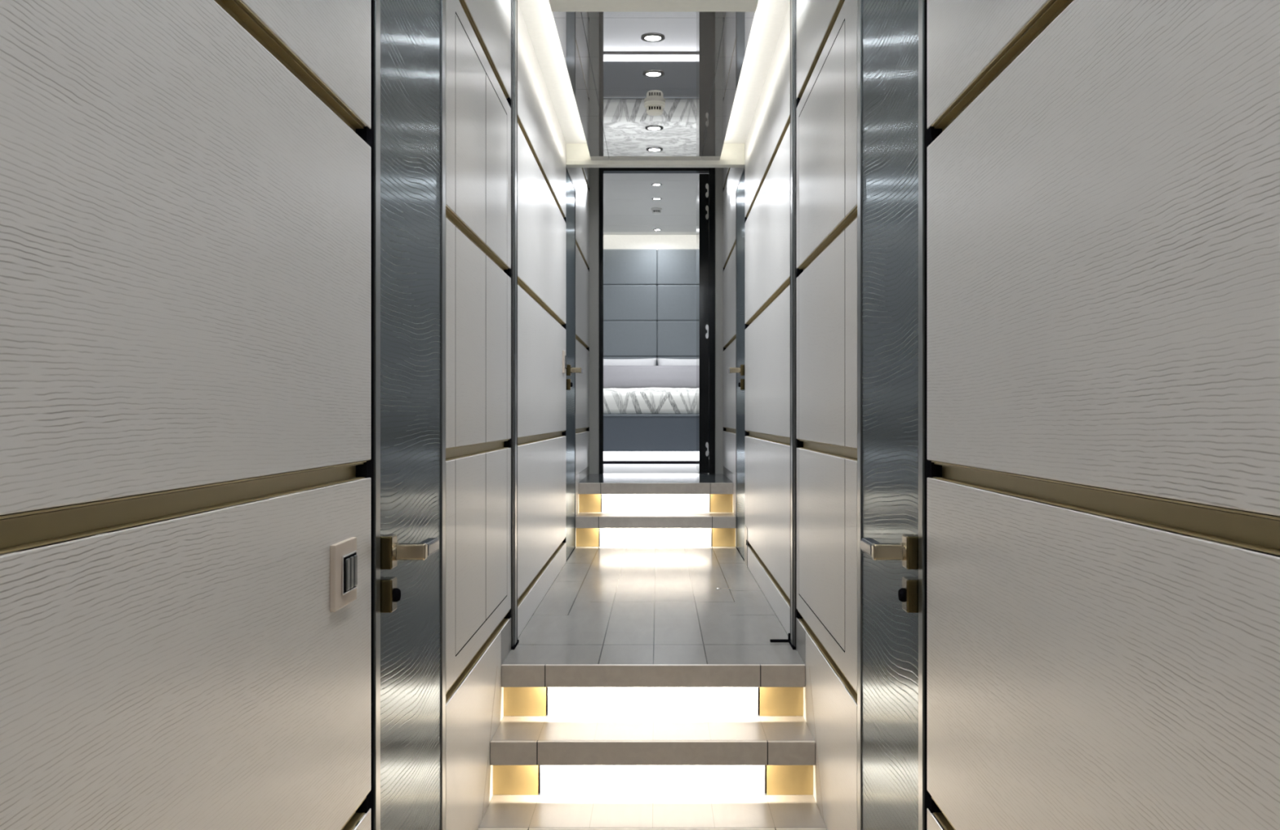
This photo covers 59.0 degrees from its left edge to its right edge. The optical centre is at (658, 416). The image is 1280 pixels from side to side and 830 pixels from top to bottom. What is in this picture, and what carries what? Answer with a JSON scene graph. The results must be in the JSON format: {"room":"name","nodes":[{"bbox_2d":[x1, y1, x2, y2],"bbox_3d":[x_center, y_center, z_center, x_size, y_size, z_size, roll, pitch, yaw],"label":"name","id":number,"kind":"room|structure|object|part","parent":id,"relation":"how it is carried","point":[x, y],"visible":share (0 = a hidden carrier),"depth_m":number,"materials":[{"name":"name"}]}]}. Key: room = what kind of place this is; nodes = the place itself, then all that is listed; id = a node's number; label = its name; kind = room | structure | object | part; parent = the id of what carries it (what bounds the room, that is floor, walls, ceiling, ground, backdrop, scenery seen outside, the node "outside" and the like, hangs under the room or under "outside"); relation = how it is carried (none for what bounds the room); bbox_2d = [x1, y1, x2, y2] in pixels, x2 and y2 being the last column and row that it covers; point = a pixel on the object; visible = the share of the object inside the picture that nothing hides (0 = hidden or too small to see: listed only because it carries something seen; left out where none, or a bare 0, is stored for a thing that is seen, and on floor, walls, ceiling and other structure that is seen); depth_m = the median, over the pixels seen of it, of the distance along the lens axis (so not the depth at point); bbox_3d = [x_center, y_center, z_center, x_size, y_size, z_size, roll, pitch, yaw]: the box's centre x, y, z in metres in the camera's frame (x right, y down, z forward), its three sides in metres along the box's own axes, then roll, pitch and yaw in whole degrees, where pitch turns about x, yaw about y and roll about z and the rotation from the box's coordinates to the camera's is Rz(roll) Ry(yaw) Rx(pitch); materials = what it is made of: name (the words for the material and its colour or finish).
{"room":"ship interior","nodes":[
{"label":"ship interior","id":0,"kind":"room"},
{"bbox_2d":[0,0,589,829],"bbox_3d":[-0.562,-0.293,3.425,0.091,3.314,10.050,0,0,0],"label":"wall","id":1,"kind":"structure","parent":0,"point":[185,185],"depth_m":1.38,"materials":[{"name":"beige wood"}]},
{"bbox_3d":[-0.529,0.392,0.217,0.024,0.563,3.635,0,0,0],"label":"wall panel","id":2,"kind":"part","parent":1,"relation":"part of","materials":[{"name":"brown wood"}]},
{"bbox_3d":[-0.529,-0.203,0.217,0.024,0.563,3.635,0,0,0],"label":"wall panel","id":3,"kind":"part","parent":1,"relation":"part of","materials":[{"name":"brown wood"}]},
{"bbox_3d":[-0.529,-0.798,0.217,0.024,0.563,3.635,0,0,0],"label":"wall panel","id":4,"kind":"part","parent":1,"relation":"part of","materials":[{"name":"brown wood"}]},
{"bbox_2d":[329,537,357,612],"bbox_3d":[-0.509,0.256,1.841,0.016,0.105,0.128,0,0,0],"label":"light switch","id":5,"kind":"object","parent":1,"relation":"attached to","point":[343,554],"visible":1,"depth_m":1.81,"materials":[{"name":"beige plastic"}]},
{"bbox_3d":[-0.506,0.256,1.851,0.004,0.063,0.078,0,0,0],"label":"rocker frame","id":6,"kind":"part","parent":5,"relation":"part of","materials":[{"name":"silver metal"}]},
{"bbox_3d":[-0.529,1.034,0.217,0.024,0.659,3.635,0,0,0],"label":"wall panel","id":7,"kind":"part","parent":1,"relation":"part of","materials":[{"name":"brown wood"}]},
{"bbox_2d":[368,0,445,829],"bbox_3d":[-0.489,-0.083,2.393,0.106,2.894,0.710,0,0,0],"label":"door","id":8,"kind":"structure","parent":1,"relation":"in","point":[408,128],"depth_m":2.33,"materials":[{"name":"metal"}]},
{"bbox_3d":[-0.529,-0.083,2.086,0.025,2.894,0.035,0,0,0],"label":"frame","id":9,"kind":"part","parent":8,"relation":"part of","materials":[{"name":"metal"}]},
{"bbox_3d":[-0.529,-0.083,2.726,0.025,2.894,0.044,0,0,0],"label":"frame","id":10,"kind":"part","parent":8,"relation":"part of","materials":[{"name":"metal"}]},
{"bbox_3d":[-0.529,1.034,3.357,0.024,0.659,1.210,0,0,0],"label":"wall panel","id":11,"kind":"part","parent":1,"relation":"part of","materials":[{"name":"white wood"}]},
{"bbox_3d":[-0.529,0.392,3.357,0.024,0.563,1.210,0,0,0],"label":"wall panel","id":12,"kind":"part","parent":1,"relation":"part of","materials":[{"name":"white wood"}]},
{"bbox_3d":[-0.529,-0.203,3.357,0.024,0.563,1.210,0,0,0],"label":"wall panel","id":13,"kind":"part","parent":1,"relation":"part of","materials":[{"name":"white wood"}]},
{"bbox_3d":[-0.529,-0.798,3.357,0.024,0.563,1.210,0,0,0],"label":"wall panel","id":14,"kind":"part","parent":1,"relation":"part of","materials":[{"name":"wood"}]},
{"bbox_3d":[-0.529,-1.321,3.357,0.024,0.418,1.210,0,0,0],"label":"wall panel","id":15,"kind":"part","parent":1,"relation":"part of","materials":[{"name":"white wood"}]},
{"bbox_3d":[-0.527,0.762,3.839,0.021,0.112,0.246,0,0,0],"label":"skirting","id":16,"kind":"part","parent":1,"relation":"part of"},
{"bbox_2d":[510,0,519,649],"bbox_3d":[-0.521,-0.356,4.025,0.032,2.348,0.130,0,0,0],"label":"trim","id":17,"kind":"structure","parent":1,"relation":"attached to","point":[514,642],"depth_m":4.00,"materials":[{"name":"metal"}]},
{"bbox_3d":[-0.529,0.761,5.205,0.024,0.112,2.240,0,0,0],"label":"wall panel","id":18,"kind":"part","parent":1,"relation":"part of","materials":[{"name":"white wood"}]},
{"bbox_3d":[-0.529,0.392,5.205,0.024,0.563,2.240,0,0,0],"label":"wall panel","id":19,"kind":"part","parent":1,"relation":"part of","materials":[{"name":"white wood"}]},
{"bbox_3d":[-0.529,-0.203,5.205,0.024,0.563,2.240,0,0,0],"label":"wall panel","id":20,"kind":"part","parent":1,"relation":"part of","materials":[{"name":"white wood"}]},
{"bbox_3d":[-0.529,-0.798,5.205,0.024,0.563,2.240,0,0,0],"label":"wall panel","id":21,"kind":"part","parent":1,"relation":"part of","materials":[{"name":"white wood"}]},
{"bbox_3d":[-0.529,-1.321,5.205,0.024,0.418,2.240,0,0,0],"label":"wall panel","id":22,"kind":"part","parent":1,"relation":"part of","materials":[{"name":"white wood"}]},
{"bbox_2d":[562,350,566,373],"bbox_3d":[-0.509,-0.295,6.135,0.016,0.120,0.110,0,0,0],"label":"light switch","id":23,"kind":"object","parent":1,"relation":"attached to","point":[564,357],"visible":1,"depth_m":6.11,"materials":[{"name":"beige plastic"}]},
{"bbox_3d":[-0.529,-1.667,6.695,0.024,0.525,0.720,0,0,0],"label":"wall panel","id":24,"kind":"part","parent":1,"relation":"part of","materials":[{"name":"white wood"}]},
{"bbox_2d":[565,168,582,560],"bbox_3d":[-0.489,-0.293,6.691,0.106,2.223,0.722,0,0,0],"label":"door","id":25,"kind":"structure","parent":1,"relation":"in","point":[571,371],"depth_m":6.61,"materials":[{"name":"metal"}]},
{"bbox_3d":[-0.529,-0.293,7.048,0.025,2.223,0.008,0,0,0],"label":"frame","id":26,"kind":"part","parent":25,"relation":"part of","materials":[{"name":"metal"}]},
{"bbox_3d":[-0.529,0.594,7.215,0.024,0.448,0.310,0,0,0],"label":"wall panel","id":27,"kind":"part","parent":1,"relation":"part of","materials":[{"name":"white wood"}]},
{"bbox_3d":[-0.529,0.240,7.755,0.024,0.260,1.390,0,0,0],"label":"wall panel","id":28,"kind":"part","parent":1,"relation":"part of","materials":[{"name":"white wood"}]},
{"bbox_3d":[-0.529,-0.203,7.755,0.024,0.563,1.390,0,0,0],"label":"wall panel","id":29,"kind":"part","parent":1,"relation":"part of","materials":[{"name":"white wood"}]},
{"bbox_3d":[-0.529,-0.798,7.755,0.024,0.563,1.390,0,0,0],"label":"wall panel","id":30,"kind":"part","parent":1,"relation":"part of","materials":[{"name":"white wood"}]},
{"bbox_3d":[-0.529,-1.393,7.755,0.024,0.563,1.390,0,0,0],"label":"wall panel","id":31,"kind":"part","parent":1,"relation":"part of","materials":[{"name":"wood"}]},
{"bbox_3d":[-0.527,0.401,7.905,0.020,0.058,1.090,0,0,0],"label":"skirting","id":32,"kind":"part","parent":1,"relation":"part of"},
{"bbox_3d":[-0.529,-1.819,7.755,0.024,0.223,1.390,0,0,0],"label":"wall panel","id":33,"kind":"part","parent":1,"relation":"part of","materials":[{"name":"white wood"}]},
{"bbox_2d":[586,464,699,476],"bbox_3d":[0.000,0.455,10.400,4.000,0.050,3.739,0,0,0],"label":"floor","id":34,"kind":"structure","parent":0,"point":[608,468],"depth_m":9.26,"materials":[{"name":"carpet"}]},
{"bbox_2d":[604,413,696,464],"bbox_3d":[0.000,0.135,11.107,2.000,0.590,2.026,0,0,0],"label":"bed","id":35,"kind":"object","parent":34,"relation":"on","point":[628,438],"visible":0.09,"depth_m":10.10,"materials":[{"name":"grey fabric"}]},
{"bbox_2d":[604,358,656,365],"bbox_3d":[-0.418,-0.435,12.000,0.800,0.372,0.178,0,0,0],"label":"pillow","id":36,"kind":"object","parent":35,"relation":"on","point":[645,362],"visible":0.13,"depth_m":11.97,"materials":[{"name":"white fabric"}]},
{"bbox_2d":[604,365,696,388],"bbox_3d":[0.000,-0.405,11.800,1.700,0.264,0.176,0,0,0],"label":"cushion","id":37,"kind":"object","parent":35,"relation":"on","point":[615,376],"visible":0.48,"depth_m":11.72,"materials":[{"name":"grey fabric"}]},
{"bbox_2d":[604,387,696,413],"bbox_3d":[0.000,-0.144,10.929,1.984,0.244,1.646,0,0,0],"label":"duvet","id":38,"kind":"object","parent":35,"relation":"on","point":[633,400],"visible":0.46,"depth_m":10.12,"materials":[{"name":"white fabric"}]},
{"bbox_3d":[0.000,-0.089,11.120,1.920,0.142,1.960,0,0,0],"label":"mattress","id":39,"kind":"part","parent":35,"relation":"part of","materials":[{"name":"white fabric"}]},
{"bbox_2d":[657,358,696,365],"bbox_3d":[0.385,-0.435,12.000,0.800,0.372,0.178,0,0,0],"label":"pillow","id":40,"kind":"object","parent":35,"relation":"on","point":[661,362],"visible":0.08,"depth_m":11.97,"materials":[{"name":"white fabric"}]},
{"bbox_2d":[604,235,696,249],"bbox_3d":[0.000,-0.810,10.405,4.000,2.480,3.890,0,0,0],"label":"wall","id":41,"kind":"structure","parent":0,"point":[611,242],"depth_m":12.27,"materials":[{"name":"white paint"}]},
{"bbox_2d":[604,248,696,365],"bbox_3d":[-0.007,-0.683,12.199,3.054,2.227,0.138,0,0,0],"label":"headboard","id":42,"kind":"object","parent":41,"relation":"attached to","point":[650,295],"visible":0.18,"depth_m":12.13,"materials":[{"name":"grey leather"}]},
{"bbox_3d":[-0.395,-0.450,12.172,0.757,0.384,0.085,0,0,0],"label":"padded panel","id":43,"kind":"part","parent":42,"relation":"part of","materials":[{"name":"white fabric"}]},
{"bbox_3d":[-0.395,-0.835,12.172,0.757,0.384,0.085,0,0,0],"label":"padded panel","id":44,"kind":"part","parent":42,"relation":"part of","materials":[{"name":"blue fabric"}]},
{"bbox_3d":[-0.395,-1.220,12.172,0.757,0.384,0.085,0,0,0],"label":"padded panel","id":45,"kind":"part","parent":42,"relation":"part of","materials":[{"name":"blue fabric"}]},
{"bbox_3d":[-0.395,-1.605,12.172,0.757,0.384,0.085,0,0,0],"label":"padded panel","id":46,"kind":"part","parent":42,"relation":"part of","materials":[{"name":"blue fabric"}]},
{"bbox_3d":[0.365,-0.450,12.172,0.757,0.384,0.085,0,0,0],"label":"padded panel","id":47,"kind":"part","parent":42,"relation":"part of","materials":[{"name":"white fabric"}]},
{"bbox_3d":[0.365,-0.835,12.172,0.757,0.384,0.085,0,0,0],"label":"padded panel","id":48,"kind":"part","parent":42,"relation":"part of","materials":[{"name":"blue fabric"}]},
{"bbox_3d":[0.365,-1.220,12.172,0.757,0.384,0.085,0,0,0],"label":"padded panel","id":49,"kind":"part","parent":42,"relation":"part of","materials":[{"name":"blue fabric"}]},
{"bbox_3d":[0.365,-1.605,12.172,0.757,0.384,0.085,0,0,0],"label":"padded panel","id":50,"kind":"part","parent":42,"relation":"part of","materials":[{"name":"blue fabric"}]},
{"bbox_2d":[502,546,804,664],"bbox_3d":[-0.017,0.858,5.408,1.000,0.080,3.354,0,0,0],"label":"floor","id":51,"kind":"structure","parent":0,"point":[606,605],"depth_m":4.71,"materials":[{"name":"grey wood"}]},
{"bbox_2d":[575,483,736,546],"bbox_3d":[-0.017,0.624,7.202,0.999,0.388,0.345,0,0,0],"label":"staircase","id":52,"kind":"structure","parent":51,"relation":"on","point":[610,514],"depth_m":7.18,"materials":[{"name":"stone tile"},{"name":"stone"},{"name":"brushed gold"}]},
{"bbox_2d":[578,473,733,483],"bbox_3d":[-0.017,0.470,7.919,1.000,0.080,1.222,0,0,0],"label":"platform","id":53,"kind":"object","parent":52,"relation":"on","point":[605,477],"visible":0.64,"depth_m":7.80,"materials":[{"name":"tile"}]},
{"bbox_2d":[769,633,790,642],"bbox_3d":[0.444,0.803,4.099,0.077,0.030,0.022,0,0,0],"label":"door stop","id":54,"kind":"object","parent":51,"relation":"on","point":[788,634],"visible":0.77,"depth_m":4.09,"materials":[{"name":"black metal"}]},
{"bbox_3d":[0.438,0.814,4.099,0.066,0.008,0.018,0,0,0],"label":"bracket arm","id":55,"kind":"part","parent":54,"relation":"part of"},
{"bbox_2d":[517,0,790,167],"bbox_3d":[-0.017,-1.689,3.465,1.040,0.562,10.130,0,0,0],"label":"ceiling","id":56,"kind":"structure","parent":0,"point":[714,57],"depth_m":4.79,"materials":[{"name":"paint"}]},
{"bbox_3d":[-0.326,-1.438,4.025,0.101,0.012,0.068,0,0,0],"label":"mirror panel","id":57,"kind":"part","parent":56,"relation":"part of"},
{"bbox_3d":[-0.326,-1.438,4.281,0.101,0.012,0.440,0,0,0],"label":"mirror panel","id":58,"kind":"part","parent":56,"relation":"part of","materials":[{"name":"grey mirror"}]},
{"bbox_3d":[-0.326,-1.438,4.724,0.101,0.012,0.443,0,0,0],"label":"mirror panel","id":59,"kind":"part","parent":56,"relation":"part of","materials":[{"name":"grey mirror"}]},
{"bbox_3d":[-0.326,-1.438,5.170,0.101,0.012,0.443,0,0,0],"label":"mirror panel","id":60,"kind":"part","parent":56,"relation":"part of","materials":[{"name":"grey mirror"}]},
{"bbox_3d":[-0.326,-1.438,5.614,0.101,0.012,0.443,0,0,0],"label":"mirror panel","id":61,"kind":"part","parent":56,"relation":"part of","materials":[{"name":"grey mirror"}]},
{"bbox_3d":[-0.326,-1.438,6.059,0.101,0.012,0.443,0,0,0],"label":"mirror panel","id":62,"kind":"part","parent":56,"relation":"part of","materials":[{"name":"grey mirror"}]},
{"bbox_3d":[-0.326,-1.438,6.306,0.101,0.012,0.046,0,0,0],"label":"mirror panel","id":63,"kind":"part","parent":56,"relation":"part of","materials":[{"name":"grey mirror"}]},
{"bbox_2d":[640,33,664,41],"bbox_3d":[-0.021,-1.429,4.270,0.090,0.004,0.090,0,0,0],"label":"recessed light","id":64,"kind":"object","parent":56,"relation":"in","point":[651,37],"visible":1,"depth_m":4.27,"materials":[{"name":"metal"}]},
{"bbox_2d":[642,70,664,77],"bbox_3d":[-0.021,-1.429,4.720,0.090,0.004,0.090,0,0,0],"label":"recessed light","id":65,"kind":"object","parent":56,"relation":"in","point":[652,73],"visible":1,"depth_m":4.72,"materials":[{"name":"metal"}]},
{"bbox_3d":[-0.018,-1.438,4.281,0.510,0.012,0.440,0,0,0],"label":"mirror panel","id":66,"kind":"part","parent":56,"relation":"part of","materials":[{"name":"grey mirror"}]},
{"bbox_3d":[-0.018,-1.438,4.025,0.510,0.012,0.068,0,0,0],"label":"mirror panel","id":67,"kind":"part","parent":56,"relation":"part of","materials":[{"name":"grey mirror"}]},
{"bbox_3d":[-0.018,-1.438,4.724,0.510,0.012,0.443,0,0,0],"label":"mirror panel","id":68,"kind":"part","parent":56,"relation":"part of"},
{"bbox_2d":[644,125,663,130],"bbox_3d":[-0.021,-1.429,5.610,0.090,0.004,0.090,0,0,0],"label":"recessed light","id":69,"kind":"object","parent":56,"relation":"in","point":[651,127],"visible":1,"depth_m":5.61,"materials":[{"name":"metal"}]},
{"bbox_3d":[-0.018,-1.438,5.170,0.510,0.012,0.443,0,0,0],"label":"mirror panel","id":70,"kind":"part","parent":56,"relation":"part of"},
{"bbox_2d":[644,100,665,115],"bbox_3d":[-0.017,-1.405,5.165,0.096,0.054,0.096,0,0,0],"label":"smoke detector","id":71,"kind":"object","parent":56,"relation":"attached to","point":[654,108],"visible":1,"depth_m":5.13,"materials":[{"name":"beige paint"}]},
{"bbox_2d":[646,147,662,151],"bbox_3d":[-0.021,-1.429,6.060,0.090,0.004,0.090,0,0,0],"label":"recessed light","id":72,"kind":"object","parent":56,"relation":"in","point":[651,149],"visible":1,"depth_m":6.06,"materials":[{"name":"metal"}]},
{"bbox_3d":[-0.018,-1.438,6.306,0.510,0.012,0.046,0,0,0],"label":"mirror panel","id":73,"kind":"part","parent":56,"relation":"part of","materials":[{"name":"grey mirror"}]},
{"bbox_3d":[-0.018,-1.438,6.059,0.510,0.012,0.443,0,0,0],"label":"mirror panel","id":74,"kind":"part","parent":56,"relation":"part of","materials":[{"name":"grey mirror"}]},
{"bbox_3d":[-0.018,-1.438,5.614,0.510,0.012,0.443,0,0,0],"label":"mirror panel","id":75,"kind":"part","parent":56,"relation":"part of","materials":[{"name":"silver metal"}]},
{"bbox_3d":[0.290,-1.438,6.306,0.103,0.012,0.046,0,0,0],"label":"mirror panel","id":76,"kind":"part","parent":56,"relation":"part of","materials":[{"name":"grey mirror"}]},
{"bbox_3d":[0.290,-1.438,6.059,0.103,0.012,0.443,0,0,0],"label":"mirror panel","id":77,"kind":"part","parent":56,"relation":"part of","materials":[{"name":"grey mirror"}]},
{"bbox_3d":[0.290,-1.438,5.614,0.103,0.012,0.443,0,0,0],"label":"mirror panel","id":78,"kind":"part","parent":56,"relation":"part of","materials":[{"name":"grey mirror"}]},
{"bbox_3d":[0.290,-1.438,5.170,0.103,0.012,0.443,0,0,0],"label":"mirror panel","id":79,"kind":"part","parent":56,"relation":"part of","materials":[{"name":"grey mirror"}]},
{"bbox_3d":[0.290,-1.438,4.724,0.103,0.012,0.443,0,0,0],"label":"mirror panel","id":80,"kind":"part","parent":56,"relation":"part of","materials":[{"name":"grey mirror"}]},
{"bbox_3d":[0.290,-1.438,4.281,0.103,0.012,0.440,0,0,0],"label":"mirror panel","id":81,"kind":"part","parent":56,"relation":"part of","materials":[{"name":"grey mirror"}]},
{"bbox_3d":[0.290,-1.438,4.025,0.103,0.012,0.068,0,0,0],"label":"mirror panel","id":82,"kind":"part","parent":56,"relation":"part of","materials":[{"name":"grey mirror"}]},
{"bbox_2d":[604,173,708,235],"bbox_3d":[0.000,-1.975,10.415,4.000,0.050,3.769,0,0,0],"label":"ceiling","id":83,"kind":"structure","parent":0,"point":[628,202],"depth_m":10.32,"materials":[{"name":"paint"}]},
{"bbox_2d":[651,207,662,214],"bbox_3d":[-0.017,-1.923,10.600,0.104,0.054,0.104,0,0,0],"label":"smoke detector","id":84,"kind":"object","parent":83,"relation":"attached to","point":[655,211],"visible":1,"depth_m":10.56,"materials":[{"name":"white paint"}]},
{"bbox_2d":[651,183,662,186],"bbox_3d":[-0.015,-1.947,9.500,0.090,0.004,0.090,0,0,0],"label":"recessed light","id":85,"kind":"object","parent":83,"relation":"in","point":[654,184],"visible":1,"depth_m":9.51,"materials":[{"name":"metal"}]},
{"bbox_2d":[589,167,723,474],"bbox_3d":[-0.017,-0.750,8.490,1.040,2.360,0.070,0,0,0],"label":"wall","id":86,"kind":"structure","parent":0,"point":[593,171],"depth_m":8.46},
{"bbox_2d":[599,167,715,474],"bbox_3d":[-0.011,-0.718,8.784,0.867,2.296,0.673,0,0,0],"label":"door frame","id":87,"kind":"structure","parent":86,"relation":"in","point":[705,190],"depth_m":8.48,"materials":[{"name":"black paint"}]},
{"bbox_3d":[-0.428,-0.718,8.491,0.031,2.296,0.088,0,0,0],"label":"frame","id":88,"kind":"part","parent":87,"relation":"part of","materials":[{"name":"black paint"}]},
{"bbox_3d":[-0.013,-1.851,8.491,0.799,0.031,0.088,0,0,0],"label":"frame","id":89,"kind":"part","parent":87,"relation":"part of","materials":[{"name":"black paint"}]},
{"bbox_3d":[0.401,-0.718,8.491,0.044,2.296,0.088,0,0,0],"label":"frame","id":90,"kind":"part","parent":87,"relation":"part of","materials":[{"name":"black paint"}]},
{"bbox_2d":[723,0,1279,829],"bbox_3d":[0.528,-0.293,3.425,0.091,3.314,10.050,0,0,0],"label":"wall","id":91,"kind":"structure","parent":0,"point":[1104,175],"depth_m":1.37,"materials":[{"name":"white wood"}]},
{"bbox_3d":[0.495,-1.819,7.755,0.024,0.223,1.390,0,0,0],"label":"wall panel","id":92,"kind":"part","parent":91,"relation":"part of","materials":[{"name":"white wood"}]},
{"bbox_3d":[0.493,0.401,7.905,0.020,0.058,1.090,0,0,0],"label":"skirting","id":93,"kind":"part","parent":91,"relation":"part of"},
{"bbox_3d":[0.495,0.240,7.755,0.024,0.260,1.390,0,0,0],"label":"wall panel","id":94,"kind":"part","parent":91,"relation":"part of","materials":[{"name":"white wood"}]},
{"bbox_3d":[0.495,-0.203,7.755,0.024,0.563,1.390,0,0,0],"label":"wall panel","id":95,"kind":"part","parent":91,"relation":"part of","materials":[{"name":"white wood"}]},
{"bbox_3d":[0.495,-0.798,7.755,0.024,0.563,1.390,0,0,0],"label":"wall panel","id":96,"kind":"part","parent":91,"relation":"part of","materials":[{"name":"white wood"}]},
{"bbox_3d":[0.495,-1.393,7.755,0.024,0.563,1.390,0,0,0],"label":"wall panel","id":97,"kind":"part","parent":91,"relation":"part of","materials":[{"name":"wood"}]},
{"bbox_3d":[0.495,0.594,7.215,0.024,0.448,0.310,0,0,0],"label":"wall panel","id":98,"kind":"part","parent":91,"relation":"part of","materials":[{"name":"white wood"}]},
{"bbox_2d":[728,169,745,559],"bbox_3d":[0.455,-0.293,6.691,0.106,2.223,0.722,0,0,0],"label":"door","id":99,"kind":"structure","parent":91,"relation":"in","point":[739,370],"depth_m":6.76,"materials":[{"name":"metal"}]},
{"bbox_3d":[0.495,-1.667,6.695,0.024,0.525,0.720,0,0,0],"label":"wall panel","id":100,"kind":"part","parent":91,"relation":"part of","materials":[{"name":"white wood"}]},
{"bbox_2d":[744,524,747,567],"bbox_3d":[0.480,0.712,6.220,0.006,0.213,0.200,0,0,0],"label":"kick plate","id":101,"kind":"object","parent":91,"relation":"attached to","point":[745,526],"visible":1,"depth_m":6.19,"materials":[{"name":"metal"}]},
{"bbox_3d":[0.495,0.392,5.205,0.024,0.563,2.240,0,0,0],"label":"wall panel","id":102,"kind":"part","parent":91,"relation":"part of","materials":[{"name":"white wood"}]},
{"bbox_3d":[0.495,-0.203,5.205,0.024,0.563,2.240,0,0,0],"label":"wall panel","id":103,"kind":"part","parent":91,"relation":"part of","materials":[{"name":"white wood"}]},
{"bbox_3d":[0.495,-0.798,5.205,0.024,0.563,2.240,0,0,0],"label":"wall panel","id":104,"kind":"part","parent":91,"relation":"part of","materials":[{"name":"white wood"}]},
{"bbox_3d":[0.495,-1.321,5.205,0.024,0.418,2.240,0,0,0],"label":"wall panel","id":105,"kind":"part","parent":91,"relation":"part of","materials":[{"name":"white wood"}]},
{"bbox_3d":[0.495,0.761,5.205,0.024,0.112,2.240,0,0,0],"label":"wall panel","id":106,"kind":"part","parent":91,"relation":"part of","materials":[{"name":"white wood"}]},
{"bbox_2d":[788,0,797,649],"bbox_3d":[0.487,-0.356,4.025,0.032,2.348,0.130,0,0,0],"label":"trim","id":107,"kind":"structure","parent":91,"relation":"attached to","point":[792,642],"depth_m":3.98,"materials":[{"name":"metal"}]},
{"bbox_3d":[0.493,0.762,3.839,0.021,0.112,0.246,0,0,0],"label":"skirting","id":108,"kind":"part","parent":91,"relation":"part of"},
{"bbox_3d":[0.495,-1.321,3.357,0.024,0.418,1.210,0,0,0],"label":"wall panel","id":109,"kind":"part","parent":91,"relation":"part of","materials":[{"name":"white wood"}]},
{"bbox_3d":[0.495,1.034,3.357,0.024,0.659,1.210,0,0,0],"label":"wall panel","id":110,"kind":"part","parent":91,"relation":"part of","materials":[{"name":"white wood"}]},
{"bbox_3d":[0.495,0.392,3.357,0.024,0.563,1.210,0,0,0],"label":"wall panel","id":111,"kind":"part","parent":91,"relation":"part of","materials":[{"name":"white wood"}]},
{"bbox_3d":[0.495,-0.203,3.357,0.024,0.563,1.210,0,0,0],"label":"wall panel","id":112,"kind":"part","parent":91,"relation":"part of","materials":[{"name":"white wood"}]},
{"bbox_3d":[0.495,-0.798,3.357,0.024,0.563,1.210,0,0,0],"label":"wall panel","id":113,"kind":"part","parent":91,"relation":"part of","materials":[{"name":"wood"}]},
{"bbox_2d":[857,0,928,829],"bbox_3d":[0.455,-0.083,2.393,0.106,2.894,0.710,0,0,0],"label":"door","id":114,"kind":"structure","parent":91,"relation":"in","point":[892,146],"depth_m":2.33,"materials":[{"name":"metal"}]},
{"bbox_3d":[0.495,-0.083,2.726,0.025,2.894,0.044,0,0,0],"label":"frame","id":115,"kind":"part","parent":114,"relation":"part of","materials":[{"name":"metal"}]},
{"bbox_3d":[0.495,-0.083,2.086,0.025,2.894,0.035,0,0,0],"label":"frame","id":116,"kind":"part","parent":114,"relation":"part of","materials":[{"name":"metal"}]},
{"bbox_3d":[0.495,1.034,0.217,0.024,0.659,3.635,0,0,0],"label":"wall panel","id":117,"kind":"part","parent":91,"relation":"part of","materials":[{"name":"brown wood"}]},
{"bbox_3d":[0.495,-0.798,0.217,0.024,0.563,3.635,0,0,0],"label":"wall panel","id":118,"kind":"part","parent":91,"relation":"part of","materials":[{"name":"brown wood"}]},
{"bbox_3d":[0.495,0.392,0.217,0.024,0.563,3.635,0,0,0],"label":"wall panel","id":119,"kind":"part","parent":91,"relation":"part of","materials":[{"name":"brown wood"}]},
{"bbox_3d":[0.495,-0.203,0.217,0.024,0.563,3.635,0,0,0],"label":"wall panel","id":120,"kind":"part","parent":91,"relation":"part of","materials":[{"name":"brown wood"}]},
{"bbox_3d":[0.000,1.404,0.850,1.200,0.080,4.900,0,0,0],"label":"floor","id":121,"kind":"structure","parent":0,"visible":0},
{"bbox_2d":[478,664,826,829],"bbox_3d":[-0.017,1.091,3.514,0.999,0.546,0.567,0,0,0],"label":"staircase","id":122,"kind":"structure","parent":121,"relation":"on","point":[588,773],"depth_m":3.53,"materials":[{"name":"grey wood"}]}
]}

